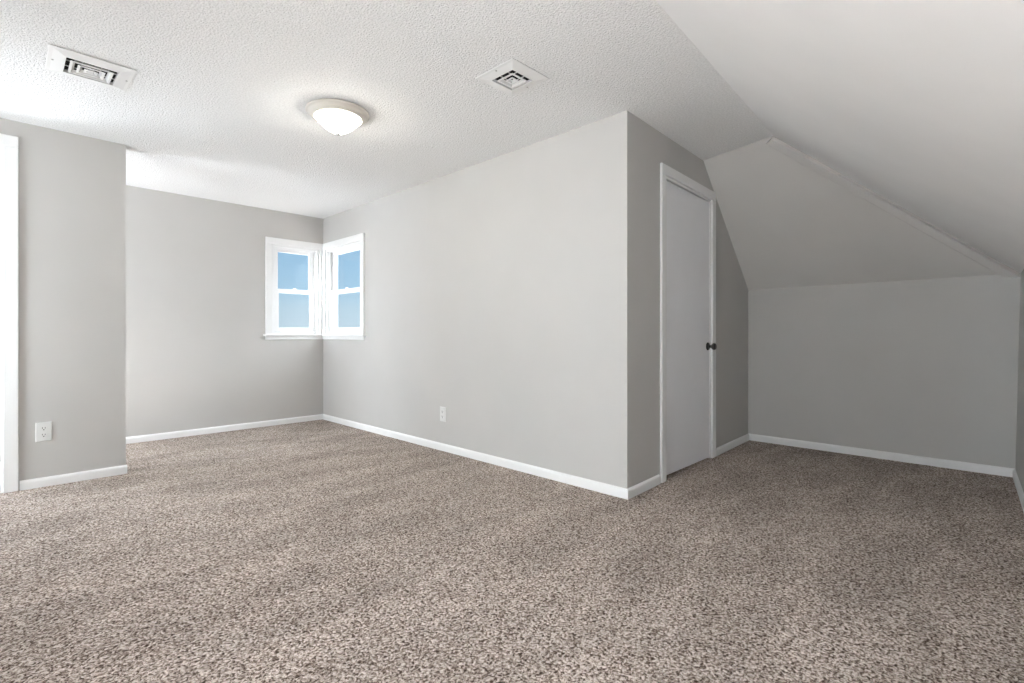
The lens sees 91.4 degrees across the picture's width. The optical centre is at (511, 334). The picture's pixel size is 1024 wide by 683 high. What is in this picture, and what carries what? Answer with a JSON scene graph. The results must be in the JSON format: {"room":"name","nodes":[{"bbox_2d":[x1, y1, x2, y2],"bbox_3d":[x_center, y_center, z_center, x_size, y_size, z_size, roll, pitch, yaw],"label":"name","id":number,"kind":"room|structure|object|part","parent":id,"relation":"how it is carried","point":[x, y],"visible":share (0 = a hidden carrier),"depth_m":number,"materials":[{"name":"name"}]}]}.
{"room":"empty attic room","nodes":[
{"label":"empty attic room","id":0,"kind":"room"},
{"bbox_2d":[0,118,125,489],"bbox_3d":[-3.304,-0.171,2.821,0.130,2.242,1.782,0,0,44],"label":"wall","id":1,"kind":"structure","parent":0,"point":[72,187],"depth_m":3.22,"materials":[{"name":"grey paint"}]},
{"bbox_2d":[0,133,18,492],"bbox_3d":[-3.362,-0.122,2.750,0.147,2.145,0.920,0,0,44],"label":"door frame","id":2,"kind":"structure","parent":1,"relation":"in","point":[9,145],"depth_m":3.00,"materials":[{"name":"white paint"}]},
{"bbox_2d":[35,421,51,441],"bbox_3d":[-2.919,0.608,3.116,0.009,0.119,0.075,0,0,44],"label":"electrical outlet","id":3,"kind":"object","parent":1,"relation":"attached to","point":[43,430],"visible":1,"depth_m":3.11,"materials":[{"name":"white plastic"}]},
{"bbox_2d":[40,426,46,430],"bbox_3d":[-2.917,0.588,3.115,0.003,0.030,0.033,0,0,44],"label":"receptacle","id":4,"kind":"object","parent":3,"relation":"attached to","point":[42,428],"depth_m":3.11,"materials":[{"name":"white plastic"}]},
{"bbox_2d":[20,465,126,490],"bbox_3d":[-2.809,0.921,3.226,0.013,0.058,0.523,0,0,44],"label":"baseboard","id":5,"kind":"structure","parent":1,"relation":"attached to","point":[117,470],"depth_m":3.21,"materials":[{"name":"white paint"}]},
{"bbox_2d":[126,185,322,436],"bbox_3d":[-3.409,-0.171,4.360,0.130,2.242,3.840,0,0,44],"label":"wall","id":6,"kind":"structure","parent":0,"point":[198,354],"depth_m":4.77,"materials":[{"name":"grey paint"}]},
{"bbox_2d":[126,414,322,443],"bbox_3d":[-2.781,0.921,4.902,0.013,0.058,1.928,0,0,44],"label":"baseboard","id":7,"kind":"structure","parent":6,"relation":"attached to","point":[167,435],"depth_m":4.83,"materials":[{"name":"white paint"}]},
{"bbox_2d":[263,237,321,339],"bbox_3d":[-2.379,-0.474,5.398,0.174,1.063,0.620,0,0,44],"label":"window","id":8,"kind":"structure","parent":6,"relation":"in","point":[272,330],"depth_m":5.36,"materials":[{"name":"white paint"}]},
{"bbox_3d":[-2.342,0.008,5.351,0.054,0.022,0.604,0,0,44],"label":"sill","id":9,"kind":"part","parent":8,"relation":"part of","materials":[{"name":"white paint"}]},
{"bbox_3d":[-2.374,-0.676,5.432,0.026,0.475,0.454,0,0,44],"label":"sash","id":10,"kind":"part","parent":8,"relation":"part of","materials":[{"name":"glass"}]},
{"bbox_3d":[-2.356,-0.253,5.413,0.025,0.457,0.454,0,0,44],"label":"sash","id":11,"kind":"part","parent":8,"relation":"part of","materials":[{"name":"white plastic"}]},
{"bbox_2d":[0,0,772,218],"bbox_3d":[-1.400,-1.352,3.107,4.777,0.120,4.872,0,0,44],"label":"ceiling","id":12,"kind":"structure","parent":0,"point":[219,92],"depth_m":2.59,"materials":[{"name":"white paint"}]},
{"bbox_2d":[45,44,136,91],"bbox_3d":[-2.049,-1.282,2.432,0.300,0.020,0.316,0,0,44],"label":"ceiling vent","id":13,"kind":"object","parent":12,"relation":"in","point":[60,60],"visible":1,"depth_m":2.41,"materials":[{"name":"white metal"}]},
{"bbox_2d":[305,98,369,135],"bbox_3d":[-1.011,-1.223,2.908,0.354,0.138,0.354,0,0,44],"label":"ceiling light","id":14,"kind":"object","parent":12,"relation":"attached to","point":[335,113],"visible":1,"depth_m":2.89,"materials":[{"name":"white glass"}]},
{"bbox_2d":[475,58,548,95],"bbox_3d":[0.001,-1.282,2.514,0.264,0.020,0.264,0,0,44],"label":"ceiling vent","id":15,"kind":"object","parent":12,"relation":"in","point":[511,77],"visible":1,"depth_m":2.50,"materials":[{"name":"white metal"}]},
{"bbox_2d":[323,111,626,488],"bbox_3d":[-0.678,-0.171,4.288,3.880,2.242,0.130,0,0,44],"label":"wall","id":16,"kind":"structure","parent":0,"point":[496,288],"depth_m":3.60,"materials":[{"name":"grey paint"}]},
{"bbox_2d":[322,233,365,339],"bbox_3d":[-1.742,-0.474,5.309,0.931,1.063,0.174,0,0,44],"label":"window","id":17,"kind":"structure","parent":16,"relation":"in","point":[330,330],"depth_m":5.46,"materials":[{"name":"white paint"}]},
{"bbox_3d":[-1.784,0.008,5.266,0.931,0.022,0.054,0,0,44],"label":"sill","id":18,"kind":"part","parent":17,"relation":"part of","materials":[{"name":"white paint"}]},
{"bbox_3d":[-1.754,-0.253,5.312,0.732,0.457,0.025,0,0,44],"label":"sash","id":19,"kind":"part","parent":17,"relation":"part of","materials":[{"name":"white plastic"}]},
{"bbox_3d":[-1.735,-0.676,5.331,0.732,0.475,0.026,0,0,44],"label":"sash","id":20,"kind":"part","parent":17,"relation":"part of","materials":[{"name":"glass"}]},
{"bbox_2d":[440,406,445,421],"bbox_3d":[-0.565,0.653,4.080,0.075,0.119,0.009,0,0,44],"label":"electrical outlet","id":21,"kind":"object","parent":16,"relation":"attached to","point":[442,409],"visible":1,"depth_m":4.07,"materials":[{"name":"white plastic"}]},
{"bbox_2d":[323,414,628,499],"bbox_3d":[-0.723,0.921,4.232,3.894,0.058,0.013,0,0,44],"label":"baseboard","id":22,"kind":"structure","parent":16,"relation":"attached to","point":[616,491],"depth_m":3.61,"materials":[{"name":"white paint"}]},
{"bbox_2d":[0,419,1023,682],"bbox_3d":[-0.499,0.980,3.040,6.160,0.060,6.035,0,0,44],"label":"floor","id":23,"kind":"structure","parent":0,"point":[316,551],"depth_m":2.00,"materials":[{"name":"beige carpet"}]},
{"bbox_2d":[627,111,747,488],"bbox_3d":[1.388,-0.171,3.781,0.130,2.242,2.296,0,0,42],"label":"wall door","id":24,"kind":"structure","parent":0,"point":[647,147],"depth_m":3.14,"materials":[{"name":"grey paint"}]},
{"bbox_2d":[626,474,660,499],"bbox_3d":[0.799,0.921,3.025,0.013,0.058,0.414,0,0,42],"label":"baseboard","id":25,"kind":"structure","parent":24,"relation":"attached to","point":[637,489],"depth_m":3.01,"materials":[{"name":"white paint"}]},
{"bbox_2d":[660,163,716,482],"bbox_3d":[1.242,-0.072,3.551,0.162,2.045,0.930,0,0,42],"label":"door","id":26,"kind":"structure","parent":24,"relation":"attached to","point":[688,346],"depth_m":3.48,"materials":[{"name":"white paint"}]},
{"bbox_3d":[1.511,0.093,3.768,0.055,0.053,0.053,0,0,42],"label":"knob","id":27,"kind":"part","parent":26,"relation":"part of","materials":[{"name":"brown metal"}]},
{"bbox_2d":[716,433,748,455],"bbox_3d":[1.858,0.921,4.193,0.013,0.058,0.814,0,0,42],"label":"baseboard","id":28,"kind":"structure","parent":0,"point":[730,445],"depth_m":4.16,"materials":[{"name":"white paint"}]},
{"bbox_2d":[656,0,1023,289],"bbox_3d":[0.846,-0.886,1.753,2.091,1.126,6.148,0,0,42],"label":"ceiling","id":29,"kind":"structure","parent":0,"point":[918,103],"depth_m":2.06,"materials":[{"name":"paint"}]},
{"bbox_2d":[748,273,1020,468],"bbox_3d":[2.852,0.250,3.882,2.140,1.400,0.130,0,0,44],"label":"wall","id":30,"kind":"structure","parent":0,"point":[923,367],"depth_m":3.77,"materials":[{"name":"grey paint"}]},
{"bbox_2d":[749,433,1013,476],"bbox_3d":[2.728,0.921,3.903,1.693,0.058,0.013,0,0,44],"label":"baseboard","id":31,"kind":"structure","parent":30,"relation":"attached to","point":[958,465],"depth_m":3.77,"materials":[{"name":"white paint"}]},
{"bbox_2d":[766,137,1020,278],"bbox_3d":[2.547,-0.819,3.309,1.723,0.964,0.067,0,0,-1],"label":"trim","id":32,"kind":"structure","parent":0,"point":[780,146],"depth_m":3.29,"materials":[{"name":"grey paint"}]},
{"bbox_2d":[1016,269,1023,491],"bbox_3d":[1.451,0.250,1.138,0.146,1.400,6.023,0,0,42],"label":"wall","id":33,"kind":"structure","parent":0,"point":[1020,397],"depth_m":3.12,"materials":[{"name":"grey paint"}]},
{"bbox_2d":[1013,469,1023,511],"bbox_3d":[1.394,0.921,1.193,0.013,0.058,5.758,0,0,42],"label":"baseboard","id":34,"kind":"structure","parent":33,"relation":"attached to","point":[1018,486],"depth_m":2.95,"materials":[{"name":"white paint"}]}
]}

